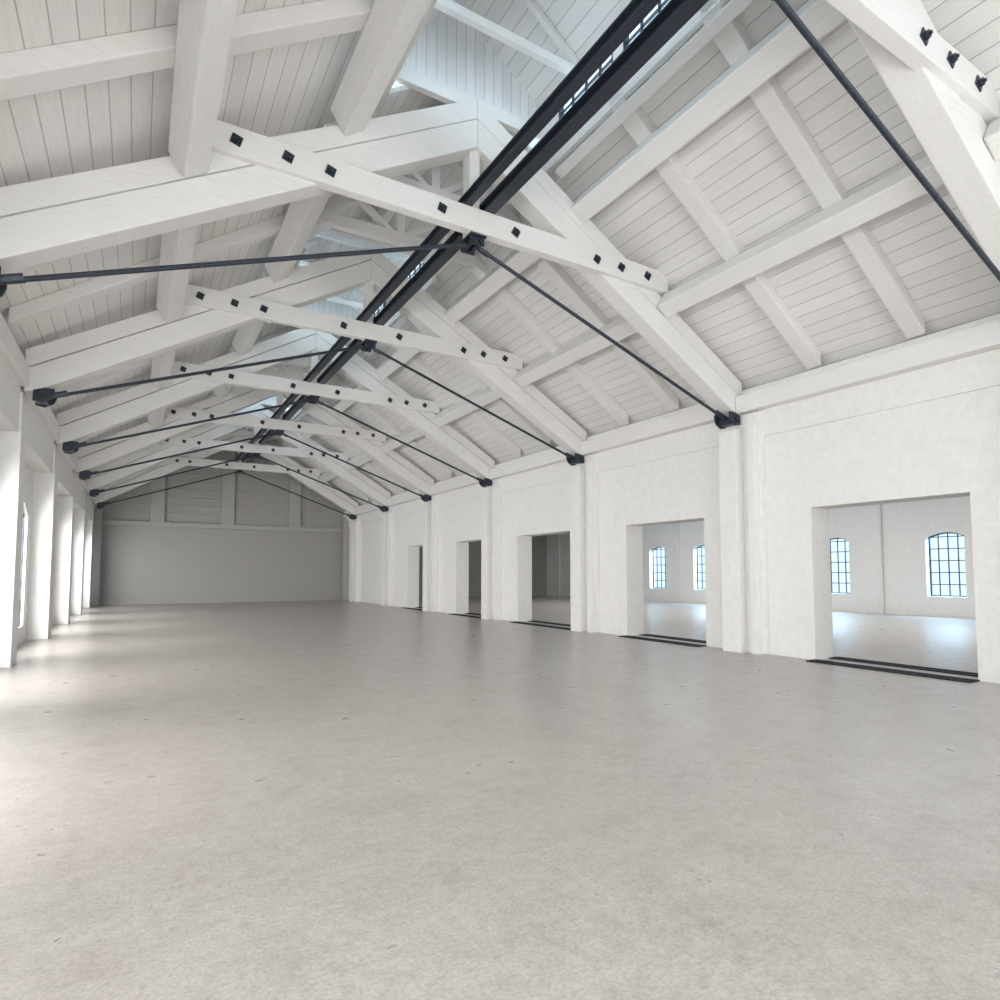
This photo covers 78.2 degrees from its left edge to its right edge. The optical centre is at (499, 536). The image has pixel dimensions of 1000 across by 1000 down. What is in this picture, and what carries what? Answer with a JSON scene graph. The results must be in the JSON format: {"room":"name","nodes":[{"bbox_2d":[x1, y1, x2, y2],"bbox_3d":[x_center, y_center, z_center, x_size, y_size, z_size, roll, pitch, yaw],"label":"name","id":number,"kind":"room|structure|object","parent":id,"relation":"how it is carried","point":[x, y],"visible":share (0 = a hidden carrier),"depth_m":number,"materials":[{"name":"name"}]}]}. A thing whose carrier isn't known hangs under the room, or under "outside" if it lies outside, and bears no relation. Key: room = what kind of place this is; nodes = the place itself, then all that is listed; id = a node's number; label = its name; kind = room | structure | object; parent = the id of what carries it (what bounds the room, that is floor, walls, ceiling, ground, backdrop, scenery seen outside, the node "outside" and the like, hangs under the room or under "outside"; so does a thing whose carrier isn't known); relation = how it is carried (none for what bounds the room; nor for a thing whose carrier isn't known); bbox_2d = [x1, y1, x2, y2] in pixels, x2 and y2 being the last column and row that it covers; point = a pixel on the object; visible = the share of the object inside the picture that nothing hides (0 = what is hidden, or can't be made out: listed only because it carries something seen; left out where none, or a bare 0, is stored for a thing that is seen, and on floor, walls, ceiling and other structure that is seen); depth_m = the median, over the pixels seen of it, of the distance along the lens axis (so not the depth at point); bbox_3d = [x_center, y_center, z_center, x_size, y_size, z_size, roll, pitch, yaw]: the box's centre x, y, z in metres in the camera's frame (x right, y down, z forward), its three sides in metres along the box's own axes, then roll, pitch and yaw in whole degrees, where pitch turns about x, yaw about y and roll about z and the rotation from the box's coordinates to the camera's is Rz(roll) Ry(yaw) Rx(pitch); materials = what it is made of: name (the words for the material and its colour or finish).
{"room":"empty industrial hall","nodes":[
{"label":"empty industrial hall","id":0,"kind":"room"},
{"bbox_2d":[0,354,94,644],"bbox_3d":[-10.231,-0.405,12.994,0.540,5.750,44.700,2,-4,-30],"label":"wall","id":1,"kind":"structure","parent":0,"point":[39,443],"depth_m":14.94,"materials":[{"name":"white paint"}]},
{"bbox_2d":[0,312,29,386],"bbox_3d":[-7.787,-3.126,9.273,0.510,0.380,5.080,2,-4,-30],"label":"wall plate","id":2,"kind":"object","parent":1,"relation":"attached to","point":[10,351],"visible":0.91,"depth_m":10.19,"materials":[{"name":"paint"}]},
{"bbox_2d":[21,386,59,440],"bbox_3d":[-10.572,-2.846,13.984,0.510,0.380,5.080,2,-4,-30],"label":"wall plate","id":3,"kind":"object","parent":1,"relation":"attached to","point":[46,414],"visible":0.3,"depth_m":14.43,"materials":[{"name":"paint"}]},
{"bbox_2d":[55,441,76,470],"bbox_3d":[-13.358,-2.566,18.695,0.510,0.380,5.080,2,-4,-30],"label":"wall plate","id":4,"kind":"object","parent":1,"relation":"attached to","point":[71,459],"visible":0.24,"depth_m":19.43,"materials":[{"name":"paint"}]},
{"bbox_2d":[90,451,546,605],"bbox_3d":[-9.137,-1.235,39.921,30.100,10.600,0.400,2,-4,-30],"label":"wall","id":5,"kind":"structure","parent":0,"point":[140,564],"depth_m":35.62,"materials":[{"name":"grey paint"}]},
{"bbox_2d":[150,475,165,521],"bbox_3d":[-18.824,-2.136,33.910,0.680,2.687,0.180,2,-4,-30],"label":"post","id":6,"kind":"object","parent":5,"relation":"attached to","point":[158,498],"visible":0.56,"depth_m":33.83,"materials":[{"name":"grey paint"}]},
{"bbox_2d":[93,520,342,532],"bbox_3d":[-15.594,-0.553,35.714,13.650,0.260,0.200,2,-4,-30],"label":"beam","id":7,"kind":"structure","parent":5,"relation":"attached to","point":[104,522],"depth_m":35.26,"materials":[{"name":"grey paint"}]},
{"bbox_2d":[103,510,342,521],"bbox_3d":[-15.544,-1.155,35.872,14.459,0.060,0.040,2,-4,-30],"label":"trim","id":8,"kind":"structure","parent":5,"relation":"attached to","point":[103,510],"depth_m":35.31,"materials":[{"name":"grey paint"}]},
{"bbox_2d":[105,502,342,514],"bbox_3d":[-15.544,-1.604,35.899,13.126,0.060,0.040,2,-4,-30],"label":"trim","id":9,"kind":"structure","parent":5,"relation":"attached to","point":[105,502],"depth_m":35.41,"materials":[{"name":"grey paint"}]},
{"bbox_2d":[119,494,333,506],"bbox_3d":[-15.544,-2.053,35.925,11.793,0.060,0.040,2,-4,-30],"label":"trim","id":10,"kind":"structure","parent":5,"relation":"attached to","point":[120,494],"depth_m":35.51,"materials":[{"name":"grey paint"}]},
{"bbox_2d":[221,450,235,524],"bbox_3d":[-15.767,-2.834,35.759,0.680,4.300,0.180,2,-4,-30],"label":"post","id":11,"kind":"object","parent":5,"relation":"attached to","point":[228,481],"visible":0.94,"depth_m":35.66,"materials":[{"name":"grey paint"}]},
{"bbox_2d":[137,487,323,498],"bbox_3d":[-15.544,-2.502,35.952,10.459,0.060,0.040,2,-4,-30],"label":"trim","id":12,"kind":"structure","parent":5,"relation":"attached to","point":[137,487],"depth_m":35.98,"materials":[{"name":"grey paint"}]},
{"bbox_2d":[288,479,300,526],"bbox_3d":[-12.537,-2.032,37.620,0.680,2.919,0.180,2,-4,-30],"label":"post","id":13,"kind":"object","parent":5,"relation":"attached to","point":[294,516],"visible":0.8,"depth_m":37.53,"materials":[{"name":"grey paint"}]},
{"bbox_2d":[0,595,999,999],"bbox_3d":[2.267,3.016,20.413,30.200,0.200,45.100,2,-4,-30],"label":"floor","id":14,"kind":"structure","parent":0,"point":[319,799],"depth_m":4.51,"materials":[{"name":"concrete"}]},
{"bbox_2d":[0,391,26,667],"bbox_3d":[-9.190,-0.163,11.420,0.450,5.080,0.660,2,-4,-30],"label":"pier","id":15,"kind":"object","parent":14,"relation":"on","point":[12,443],"visible":0.94,"depth_m":11.21,"materials":[{"name":"white paint"}]},
{"bbox_2d":[26,444,57,639],"bbox_3d":[-11.976,0.117,16.131,0.450,5.080,0.660,2,-4,-30],"label":"pier","id":16,"kind":"object","parent":14,"relation":"on","point":[44,496],"visible":0.87,"depth_m":15.85,"materials":[{"name":"white paint"}]},
{"bbox_2d":[51,473,74,624],"bbox_3d":[-14.761,0.397,20.842,0.450,5.080,0.660,2,-4,-30],"label":"pier","id":17,"kind":"object","parent":14,"relation":"on","point":[62,578],"visible":0.86,"depth_m":20.55,"materials":[{"name":"white paint"}]},
{"bbox_2d":[70,492,85,614],"bbox_3d":[-17.546,0.677,25.553,0.450,5.080,0.660,2,-4,-30],"label":"pier","id":18,"kind":"object","parent":14,"relation":"on","point":[79,515],"visible":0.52,"depth_m":25.28,"materials":[{"name":"white paint"}]},
{"bbox_2d":[82,504,93,607],"bbox_3d":[-20.332,0.957,30.264,0.450,5.080,0.660,2,-4,-30],"label":"pier","id":19,"kind":"object","parent":14,"relation":"on","point":[88,548],"visible":0.52,"depth_m":30.01,"materials":[{"name":"white paint"}]},
{"bbox_2d":[91,509,102,605],"bbox_3d":[-20.966,1.102,32.032,0.340,5.000,0.300,2,-4,-30],"label":"pier","id":20,"kind":"object","parent":14,"relation":"on","point":[96,569],"visible":0.95,"depth_m":31.91,"materials":[{"name":"grey paint"}]},
{"bbox_2d":[342,520,349,599],"bbox_3d":[-9.689,1.496,38.676,0.350,5.000,0.300,2,-4,-30],"label":"pier","id":21,"kind":"object","parent":14,"relation":"on","point":[346,529],"visible":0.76,"depth_m":38.55,"materials":[{"name":"grey paint"}]},
{"bbox_2d":[618,635,706,646],"bbox_3d":[3.989,2.603,15.395,0.330,0.030,2.680,2,-4,-30],"label":"floor track","id":22,"kind":"object","parent":14,"relation":"on","point":[625,636],"visible":1,"depth_m":15.13,"materials":[{"name":"black metal"}]},
{"bbox_2d":[639,634,705,642],"bbox_3d":[4.633,2.627,15.798,0.330,0.030,2.660,2,-4,-30],"label":"floor track","id":23,"kind":"object","parent":14,"relation":"on","point":[650,635],"visible":0.64,"depth_m":15.85,"materials":[{"name":"black metal"}]},
{"bbox_2d":[806,659,979,682],"bbox_3d":[6.721,2.328,10.774,0.330,0.030,2.710,2,-4,-30],"label":"floor track","id":24,"kind":"object","parent":14,"relation":"on","point":[951,678],"visible":1,"depth_m":10.52,"materials":[{"name":"black metal"}]},
{"bbox_2d":[829,656,977,676],"bbox_3d":[7.365,2.352,11.177,0.330,0.030,2.690,2,-4,-30],"label":"floor track","id":25,"kind":"object","parent":14,"relation":"on","point":[838,657],"visible":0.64,"depth_m":11.08,"materials":[{"name":"black metal"}]},
{"bbox_2d":[0,0,999,505],"bbox_3d":[-5.312,-5.334,18.754,14.600,5.008,41.100,2,-4,-30],"label":"ceiling","id":26,"kind":"structure","parent":0,"point":[739,163],"depth_m":10.18,"materials":[{"name":"wood"}]},
{"bbox_2d":[1,250,94,273],"bbox_3d":[-4.295,-5.853,10.437,6.680,4.758,0.310,2,-4,-30],"label":"rafter","id":27,"kind":"object","parent":26,"relation":"attached to","point":[34,267],"visible":0.02,"depth_m":8.97,"materials":[{"name":"paint"}]},
{"bbox_2d":[55,336,214,402],"bbox_3d":[-8.690,-4.972,16.286,5.100,3.692,0.310,2,-4,-30],"label":"rafter","id":28,"kind":"object","parent":26,"relation":"attached to","point":[94,381],"visible":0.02,"depth_m":15.40,"materials":[{"name":"paint"}]},
{"bbox_2d":[8,195,358,327],"bbox_3d":[-5.224,-5.760,12.007,6.680,4.758,0.310,2,-4,-30],"label":"rafter","id":29,"kind":"object","parent":26,"relation":"attached to","point":[34,309],"visible":0.56,"depth_m":11.01,"materials":[{"name":"paint"}]},
{"bbox_2d":[0,0,433,100],"bbox_3d":[-3.102,-5.533,6.835,5.100,3.692,0.310,2,-4,-30],"label":"rafter","id":30,"kind":"object","parent":26,"relation":"attached to","point":[32,71],"visible":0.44,"depth_m":6.36,"materials":[{"name":"paint"}]},
{"bbox_2d":[219,326,298,356],"bbox_3d":[-9.866,-5.294,19.859,6.680,4.758,0.310,2,-4,-30],"label":"rafter","id":31,"kind":"object","parent":26,"relation":"attached to","point":[289,328],"visible":0.02,"depth_m":21.10,"materials":[{"name":"paint"}]},
{"bbox_2d":[286,357,338,371],"bbox_3d":[-6.851,-6.465,21.432,3.700,1.050,0.160,2,-4,-30],"label":"tie","id":32,"kind":"object","parent":31,"relation":"attached to","point":[304,361],"visible":0.18,"depth_m":21.34,"materials":[{"name":"paint"}]},
{"bbox_2d":[300,287,362,319],"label":"lantern","id":33,"kind":"object","parent":26,"relation":"on","point":[349,304],"depth_m":20.53,"materials":[{"name":"paint"}]},
{"bbox_2d":[308,458,367,502],"bbox_3d":[-10.579,-4.438,34.261,6.680,4.758,0.310,2,-4,-30],"label":"rafter","id":34,"kind":"object","parent":26,"relation":"attached to","point":[351,488],"visible":0.39,"depth_m":35.16,"materials":[{"name":"paint"}]},
{"bbox_2d":[300,409,403,491],"bbox_3d":[-7.113,-4.162,29.919,5.100,3.692,0.310,2,-4,-30],"label":"rafter","id":35,"kind":"object","parent":26,"relation":"attached to","point":[344,443],"visible":0.64,"depth_m":30.14,"materials":[{"name":"paint"}]},
{"bbox_2d":[293,215,412,268],"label":"lantern","id":36,"kind":"object","parent":26,"relation":"on","point":[331,240],"depth_m":16.72,"materials":[{"name":"paint"}]},
{"bbox_2d":[306,357,451,477],"bbox_3d":[-5.008,-4.998,24.839,6.680,4.758,0.310,2,-4,-30],"label":"rafter","id":37,"kind":"object","parent":26,"relation":"attached to","point":[373,410],"visible":0.56,"depth_m":25.11,"materials":[{"name":"paint"}]},
{"bbox_2d":[364,287,436,357],"bbox_3d":[-3.127,-6.342,18.594,0.330,0.373,5.130,2,-4,-30],"label":"beam","id":38,"kind":"structure","parent":26,"relation":"attached to","point":[432,291],"depth_m":18.07,"materials":[{"name":"paint"}]},
{"bbox_2d":[393,346,520,456],"bbox_3d":[-1.542,-4.721,20.497,5.100,3.692,0.310,2,-4,-30],"label":"rafter","id":39,"kind":"object","parent":26,"relation":"attached to","point":[420,364],"visible":0.53,"depth_m":20.72,"materials":[{"name":"paint"}]},
{"bbox_2d":[412,323,550,447],"bbox_3d":[-0.613,-4.815,18.927,5.100,3.692,0.310,2,-4,-30],"label":"rafter","id":40,"kind":"object","parent":26,"relation":"attached to","point":[523,421],"visible":0.44,"depth_m":19.42,"materials":[{"name":"paint"}]},
{"bbox_2d":[421,220,627,425],"bbox_3d":[0.563,-5.558,15.417,6.680,4.758,0.310,2,-4,-30],"label":"rafter","id":41,"kind":"object","parent":26,"relation":"attached to","point":[521,313],"visible":0.56,"depth_m":15.65,"materials":[{"name":"paint"}]},
{"bbox_2d":[317,200,474,267],"bbox_3d":[-2.208,-6.932,13.581,3.700,1.050,0.160,2,-4,-30],"label":"tie","id":42,"kind":"object","parent":41,"relation":"attached to","point":[384,233],"visible":0.63,"depth_m":13.31,"materials":[{"name":"paint"}]},
{"bbox_2d":[374,0,728,174],"bbox_3d":[0.945,-8.272,8.309,4.000,2.500,6.280,2,-4,-30],"label":"skylight","id":43,"kind":"object","parent":26,"relation":"on","point":[509,56],"visible":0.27,"depth_m":10.57,"materials":[{"name":"paint"}]},
{"bbox_2d":[446,161,678,410],"bbox_3d":[1.492,-5.651,13.847,6.680,4.758,0.310,2,-4,-30],"label":"rafter","id":44,"kind":"object","parent":26,"relation":"attached to","point":[552,270],"visible":0.56,"depth_m":14.07,"materials":[{"name":"paint"}]},
{"bbox_2d":[390,166,516,221],"bbox_3d":[-1.280,-7.025,12.010,3.700,1.050,0.160,2,-4,-30],"label":"tie","id":45,"kind":"object","parent":44,"relation":"attached to","point":[415,180],"visible":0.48,"depth_m":11.94,"materials":[{"name":"paint"}]},
{"bbox_2d":[370,170,425,225],"bbox_3d":[-1.866,-7.655,13.043,0.200,0.330,4.840,2,-4,-30],"label":"ridge beam","id":46,"kind":"structure","parent":45,"relation":"on","point":[386,214],"depth_m":14.27,"materials":[{"name":"paint"}]},
{"bbox_2d":[610,93,820,368],"bbox_3d":[4.046,-5.283,11.046,5.100,3.692,0.310,2,-4,-30],"label":"rafter","id":47,"kind":"object","parent":26,"relation":"attached to","point":[638,124],"visible":0.8,"depth_m":10.88,"materials":[{"name":"paint"}]},
{"bbox_2d":[701,0,925,338],"bbox_3d":[4.991,-5.378,9.447,5.100,3.692,0.310,2,-4,-30],"label":"rafter","id":48,"kind":"object","parent":26,"relation":"attached to","point":[733,41],"visible":0.9,"depth_m":9.27,"materials":[{"name":"paint"}]},
{"bbox_2d":[555,0,753,178],"bbox_3d":[2.469,-6.904,9.129,0.330,0.373,5.230,2,-4,-30],"label":"beam","id":49,"kind":"structure","parent":48,"relation":"attached to","point":[731,9],"depth_m":9.14,"materials":[{"name":"paint"}]},
{"bbox_3d":[-12.422,-5.906,30.854,3.700,1.050,0.160,2,-4,-30],"label":"tie","id":50,"kind":"object","parent":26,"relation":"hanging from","visible":0},
{"bbox_3d":[-13.008,-6.535,31.887,0.200,0.330,4.840,2,-4,-30],"label":"ridge beam","id":51,"kind":"structure","parent":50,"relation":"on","visible":0},
{"bbox_3d":[-16.366,-4.640,30.851,6.680,4.758,0.310,2,-4,-30],"label":"rafter","id":52,"kind":"object","parent":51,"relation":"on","visible":0},
{"bbox_2d":[230,428,281,439],"bbox_3d":[-13.350,-5.812,32.425,3.700,1.050,0.160,2,-4,-30],"label":"tie","id":53,"kind":"object","parent":52,"relation":"attached to","point":[241,432],"visible":0.31,"depth_m":32.35,"materials":[{"name":"paint"}]},
{"bbox_2d":[346,313,999,683],"bbox_3d":[1.830,0.017,20.100,0.650,5.750,44.700,2,-4,-30],"label":"wall","id":54,"kind":"structure","parent":0,"point":[933,432],"depth_m":12.67,"materials":[{"name":"white paint"}]},
{"bbox_2d":[93,428,358,519],"bbox_3d":[-14.376,-3.645,34.038,13.400,4.874,0.635,2,-4,-30],"label":"roof truss","id":55,"kind":"object","parent":54,"relation":"attached to","point":[337,497],"visible":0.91,"depth_m":33.72,"materials":[{"name":"paint"}]},
{"bbox_2d":[85,403,390,511],"bbox_3d":[-11.591,-3.925,29.327,13.400,4.874,0.635,2,-4,-30],"label":"roof truss","id":56,"kind":"object","parent":54,"relation":"attached to","point":[199,437],"visible":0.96,"depth_m":28.74,"materials":[{"name":"paint"}]},
{"bbox_2d":[343,453,371,470],"bbox_3d":[-6.478,-3.705,29.205,0.476,0.486,5.130,2,-4,-30],"label":"purlin","id":57,"kind":"object","parent":56,"relation":"attached to","point":[362,458],"visible":0.44,"depth_m":29.54,"materials":[{"name":"paint"}]},
{"bbox_2d":[74,386,433,501],"bbox_3d":[-8.806,-4.205,24.616,13.400,4.874,0.635,2,-4,-30],"label":"roof truss","id":58,"kind":"object","parent":54,"relation":"attached to","point":[89,457],"visible":0.93,"depth_m":23.93,"materials":[{"name":"paint"}]},
{"bbox_2d":[148,408,164,428],"bbox_3d":[-11.182,-4.247,20.081,0.476,0.486,5.130,2,-4,-30],"label":"purlin","id":59,"kind":"object","parent":58,"relation":"attached to","point":[155,419],"visible":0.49,"depth_m":21.15,"materials":[{"name":"paint"}]},
{"bbox_2d":[212,347,235,399],"bbox_3d":[-9.364,-5.582,21.236,0.523,0.536,5.130,2,-4,-30],"label":"purlin","id":60,"kind":"object","parent":58,"relation":"attached to","point":[223,391],"visible":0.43,"depth_m":22.55,"materials":[{"name":"paint"}]},
{"bbox_2d":[331,368,377,414],"bbox_3d":[-5.510,-5.447,23.506,0.523,0.536,5.130,2,-4,-30],"label":"purlin","id":61,"kind":"object","parent":58,"relation":"attached to","point":[340,405],"visible":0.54,"depth_m":24.56,"materials":[{"name":"paint"}]},
{"bbox_2d":[380,427,422,452],"bbox_3d":[-3.692,-3.985,24.494,0.476,0.486,5.130,2,-4,-30],"label":"purlin","id":62,"kind":"object","parent":58,"relation":"attached to","point":[412,433],"visible":0.56,"depth_m":24.64,"materials":[{"name":"paint"}]},
{"bbox_2d":[56,328,494,486],"bbox_3d":[-6.020,-4.485,19.905,13.400,4.874,0.635,2,-4,-30],"label":"roof truss","id":63,"kind":"object","parent":54,"relation":"attached to","point":[81,422],"visible":0.94,"depth_m":19.23,"materials":[{"name":"paint"}]},
{"bbox_2d":[151,349,175,389],"bbox_3d":[-8.396,-4.527,15.370,0.476,0.486,5.130,2,-4,-30],"label":"purlin","id":64,"kind":"object","parent":63,"relation":"attached to","point":[162,364],"visible":0.46,"depth_m":15.90,"materials":[{"name":"paint"}]},
{"bbox_2d":[232,271,269,355],"bbox_3d":[-6.578,-5.862,16.525,0.523,0.536,5.130,2,-4,-30],"label":"purlin","id":65,"kind":"object","parent":63,"relation":"attached to","point":[245,337],"visible":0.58,"depth_m":17.45,"materials":[{"name":"paint"}]},
{"bbox_2d":[375,331,425,379],"bbox_3d":[-2.725,-5.727,18.795,0.523,0.536,5.130,2,-4,-30],"label":"purlin","id":66,"kind":"object","parent":63,"relation":"attached to","point":[403,355],"visible":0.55,"depth_m":19.62,"materials":[{"name":"paint"}]},
{"bbox_2d":[432,387,500,426],"bbox_3d":[-0.907,-4.265,19.783,0.476,0.486,5.130,2,-4,-30],"label":"purlin","id":67,"kind":"object","parent":63,"relation":"attached to","point":[487,395],"visible":0.55,"depth_m":19.90,"materials":[{"name":"paint"}]},
{"bbox_2d":[24,246,586,465],"bbox_3d":[-3.235,-4.765,15.194,13.400,4.874,0.635,2,-4,-30],"label":"roof truss","id":68,"kind":"object","parent":54,"relation":"attached to","point":[207,313],"visible":0.97,"depth_m":14.28,"materials":[{"name":"paint"}]},
{"bbox_2d":[156,225,197,322],"bbox_3d":[-5.611,-4.807,10.659,0.476,0.486,5.130,2,-4,-30],"label":"purlin","id":69,"kind":"object","parent":68,"relation":"attached to","point":[177,247],"visible":0.53,"depth_m":10.88,"materials":[{"name":"paint"}]},
{"bbox_2d":[264,121,337,282],"bbox_3d":[-3.793,-6.141,11.814,0.523,0.536,5.130,2,-4,-30],"label":"purlin","id":70,"kind":"object","parent":68,"relation":"attached to","point":[301,217],"visible":0.59,"depth_m":12.10,"materials":[{"name":"paint"}]},
{"bbox_2d":[444,250,539,323],"bbox_3d":[0.060,-6.007,14.084,0.523,0.536,5.130,2,-4,-30],"label":"purlin","id":71,"kind":"object","parent":68,"relation":"attached to","point":[518,261],"visible":0.52,"depth_m":14.37,"materials":[{"name":"paint"}]},
{"bbox_2d":[514,317,636,386],"bbox_3d":[1.879,-4.545,15.072,0.476,0.486,5.130,2,-4,-30],"label":"purlin","id":72,"kind":"object","parent":68,"relation":"attached to","point":[618,329],"visible":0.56,"depth_m":14.93,"materials":[{"name":"paint"}]},
{"bbox_2d":[349,515,360,601],"bbox_3d":[-8.681,1.312,36.927,0.400,5.160,0.950,2,-4,-30],"label":"pilaster","id":73,"kind":"object","parent":54,"relation":"attached to","point":[355,527],"visible":0.96,"depth_m":36.67,"materials":[{"name":"white paint"}]},
{"bbox_2d":[354,502,380,514],"bbox_3d":[-7.341,-1.600,34.944,0.320,0.380,5.080,2,-4,-30],"label":"wall plate","id":74,"kind":"object","parent":54,"relation":"attached to","point":[368,508],"visible":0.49,"depth_m":35.09,"materials":[{"name":"paint"}]},
{"bbox_2d":[0,99,741,428],"bbox_3d":[-0.449,-5.045,10.483,13.400,4.874,0.635,2,-4,-30],"label":"roof truss","id":75,"kind":"object","parent":54,"relation":"attached to","point":[50,219],"visible":0.96,"depth_m":9.37,"materials":[{"name":"paint"}]},
{"bbox_2d":[330,0,430,135],"bbox_3d":[-0.982,-6.424,7.060,0.523,0.536,5.230,2,-4,-30],"label":"purlin","id":76,"kind":"object","parent":75,"relation":"attached to","point":[390,26],"visible":1,"depth_m":8.04,"materials":[{"name":"paint"}]},
{"bbox_2d":[381,506,394,605],"bbox_3d":[-5.896,1.032,32.216,0.400,5.160,0.950,2,-4,-30],"label":"pilaster","id":77,"kind":"object","parent":54,"relation":"attached to","point":[387,522],"visible":0.89,"depth_m":31.97,"materials":[{"name":"white paint"}]},
{"bbox_2d":[386,490,422,506],"bbox_3d":[-4.556,-1.880,30.233,0.320,0.380,5.080,2,-4,-30],"label":"wall plate","id":78,"kind":"object","parent":54,"relation":"attached to","point":[408,497],"visible":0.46,"depth_m":30.34,"materials":[{"name":"paint"}]},
{"bbox_2d":[422,495,438,611],"bbox_3d":[-3.111,0.753,27.505,0.400,5.160,0.950,2,-4,-30],"label":"pilaster","id":79,"kind":"object","parent":54,"relation":"attached to","point":[430,582],"visible":0.92,"depth_m":27.27,"materials":[{"name":"white paint"}]},
{"bbox_2d":[429,474,481,494],"bbox_3d":[-1.770,-2.160,25.522,0.320,0.380,5.080,2,-4,-30],"label":"wall plate","id":80,"kind":"object","parent":54,"relation":"attached to","point":[466,481],"visible":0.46,"depth_m":25.46,"materials":[{"name":"paint"}]},
{"bbox_2d":[481,479,501,619],"bbox_3d":[-0.325,0.473,22.794,0.400,5.160,0.950,2,-4,-30],"label":"pilaster","id":81,"kind":"object","parent":54,"relation":"attached to","point":[491,497],"visible":0.95,"depth_m":22.58,"materials":[{"name":"white paint"}]},
{"bbox_2d":[489,448,567,479],"bbox_3d":[1.015,-2.440,20.811,0.320,0.380,5.080,2,-4,-30],"label":"wall plate","id":82,"kind":"object","parent":54,"relation":"attached to","point":[549,458],"visible":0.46,"depth_m":20.65,"materials":[{"name":"paint"}]},
{"bbox_2d":[570,454,599,632],"bbox_3d":[2.460,0.193,18.083,0.400,5.160,0.950,2,-4,-30],"label":"pilaster","id":83,"kind":"object","parent":54,"relation":"attached to","point":[584,478],"visible":0.94,"depth_m":17.91,"materials":[{"name":"white paint"}]},
{"bbox_2d":[580,405,714,455],"bbox_3d":[3.800,-2.720,16.100,0.320,0.380,5.080,2,-4,-30],"label":"wall plate","id":84,"kind":"object","parent":54,"relation":"attached to","point":[701,416],"visible":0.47,"depth_m":15.74,"materials":[{"name":"paint"}]},
{"bbox_2d":[718,411,769,654],"bbox_3d":[5.246,-0.087,13.372,0.400,5.160,0.950,2,-4,-30],"label":"pilaster","id":85,"kind":"object","parent":54,"relation":"attached to","point":[743,535],"visible":0.94,"depth_m":13.23,"materials":[{"name":"white paint"}]},
{"bbox_2d":[735,319,999,414],"bbox_3d":[6.611,-3.002,11.346,0.320,0.380,5.180,2,-4,-30],"label":"wall plate","id":86,"kind":"object","parent":54,"relation":"attached to","point":[983,338],"visible":0.84,"depth_m":10.88,"materials":[{"name":"paint"}]},
{"bbox_2d":[771,0,999,281],"bbox_3d":[2.387,-5.330,5.686,13.400,4.874,0.635,2,-4,-30],"label":"roof truss","id":87,"kind":"object","parent":54,"relation":"attached to","point":[946,101],"visible":1,"depth_m":7.22,"materials":[{"name":"paint"}]},
{"bbox_2d":[168,0,238,177],"bbox_3d":[-2.800,-5.089,5.905,0.476,0.486,5.230,2,-4,-30],"label":"purlin","id":88,"kind":"object","parent":87,"relation":"on","point":[205,28],"visible":1,"depth_m":6.60,"materials":[{"name":"paint"}]},
{"bbox_2d":[232,0,660,461],"bbox_3d":[-5.321,-5.097,18.322,0.140,0.180,40.390,2,-4,-30],"label":"beam","id":89,"kind":"structure","parent":87,"relation":"on","point":[634,13],"depth_m":8.68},
{"bbox_2d":[242,0,708,462],"bbox_3d":[-4.968,-5.095,18.530,0.200,0.200,40.390,2,-4,-30],"label":"beam","id":90,"kind":"structure","parent":87,"relation":"on","point":[676,13],"depth_m":8.66,"materials":[{"name":"metal"}]},
{"bbox_2d":[572,0,845,222],"bbox_3d":[2.871,-6.289,9.330,0.523,0.536,5.230,2,-4,-30],"label":"purlin","id":91,"kind":"object","parent":87,"relation":"attached to","point":[785,42],"visible":0.87,"depth_m":8.77,"materials":[{"name":"paint"}]},
{"bbox_2d":[657,155,943,317],"bbox_3d":[4.689,-4.827,10.318,0.476,0.486,5.230,2,-4,-30],"label":"purlin","id":92,"kind":"object","parent":87,"relation":"attached to","point":[900,187],"visible":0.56,"depth_m":9.75,"materials":[{"name":"paint"}]},
{"bbox_2d":[984,117,999,159],"bbox_3d":[7.537,-5.113,5.502,0.476,0.486,5.275,2,-4,-30],"label":"purlin","id":93,"kind":"object","parent":87,"relation":"attached to","point":[992,135],"visible":1,"depth_m":7.63,"materials":[{"name":"paint"}]},
{"bbox_2d":[547,496,975,618],"bbox_3d":[15.114,0.357,27.934,0.400,6.000,44.700,2,-4,-30],"label":"wall","id":94,"kind":"structure","parent":0,"point":[906,527],"depth_m":26.20,"materials":[{"name":"white paint"}]},
{"bbox_2d":[653,547,665,587],"bbox_3d":[9.736,1.873,37.169,0.060,2.510,1.350,2,-4,-30],"label":"window","id":95,"kind":"structure","parent":94,"relation":"in","point":[657,572],"depth_m":37.31,"materials":[{"name":"paint"}]},
{"bbox_2d":[676,523,679,602],"bbox_3d":[10.286,0.862,35.577,0.128,5.900,0.180,2,-4,-30],"label":"downpipe","id":96,"kind":"object","parent":94,"relation":"attached to","point":[677,524],"visible":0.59,"depth_m":35.49,"materials":[{"name":"white paint"}]},
{"bbox_2d":[830,538,849,593],"bbox_3d":[15.276,1.316,27.798,0.060,2.510,1.350,2,-4,-30],"label":"window","id":97,"kind":"structure","parent":94,"relation":"in","point":[837,541],"depth_m":27.76,"materials":[{"name":"paint"}]},
{"bbox_2d":[877,504,884,613],"bbox_3d":[16.005,0.287,25.906,0.128,5.900,0.180,2,-4,-30],"label":"downpipe","id":98,"kind":"object","parent":94,"relation":"attached to","point":[880,555],"visible":0.64,"depth_m":25.82,"materials":[{"name":"metal"}]},
{"bbox_2d":[928,532,966,596],"bbox_3d":[17.513,1.091,24.016,0.060,2.510,1.350,2,-4,-30],"label":"window","id":99,"kind":"structure","parent":94,"relation":"in","point":[937,535],"depth_m":24.07,"materials":[{"name":"paint"}]},
{"bbox_3d":[-10.795,-5.200,21.429,6.680,4.758,0.310,2,-4,-30],"label":"rafter","id":100,"kind":"object","parent":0,"visible":0},
{"bbox_2d":[257,364,340,386],"bbox_3d":[-7.779,-6.372,23.003,3.700,1.050,0.160,2,-4,-30],"label":"tie","id":101,"kind":"object","parent":100,"relation":"attached to","point":[282,373],"visible":0.48,"depth_m":22.91,"materials":[{"name":"paint"}]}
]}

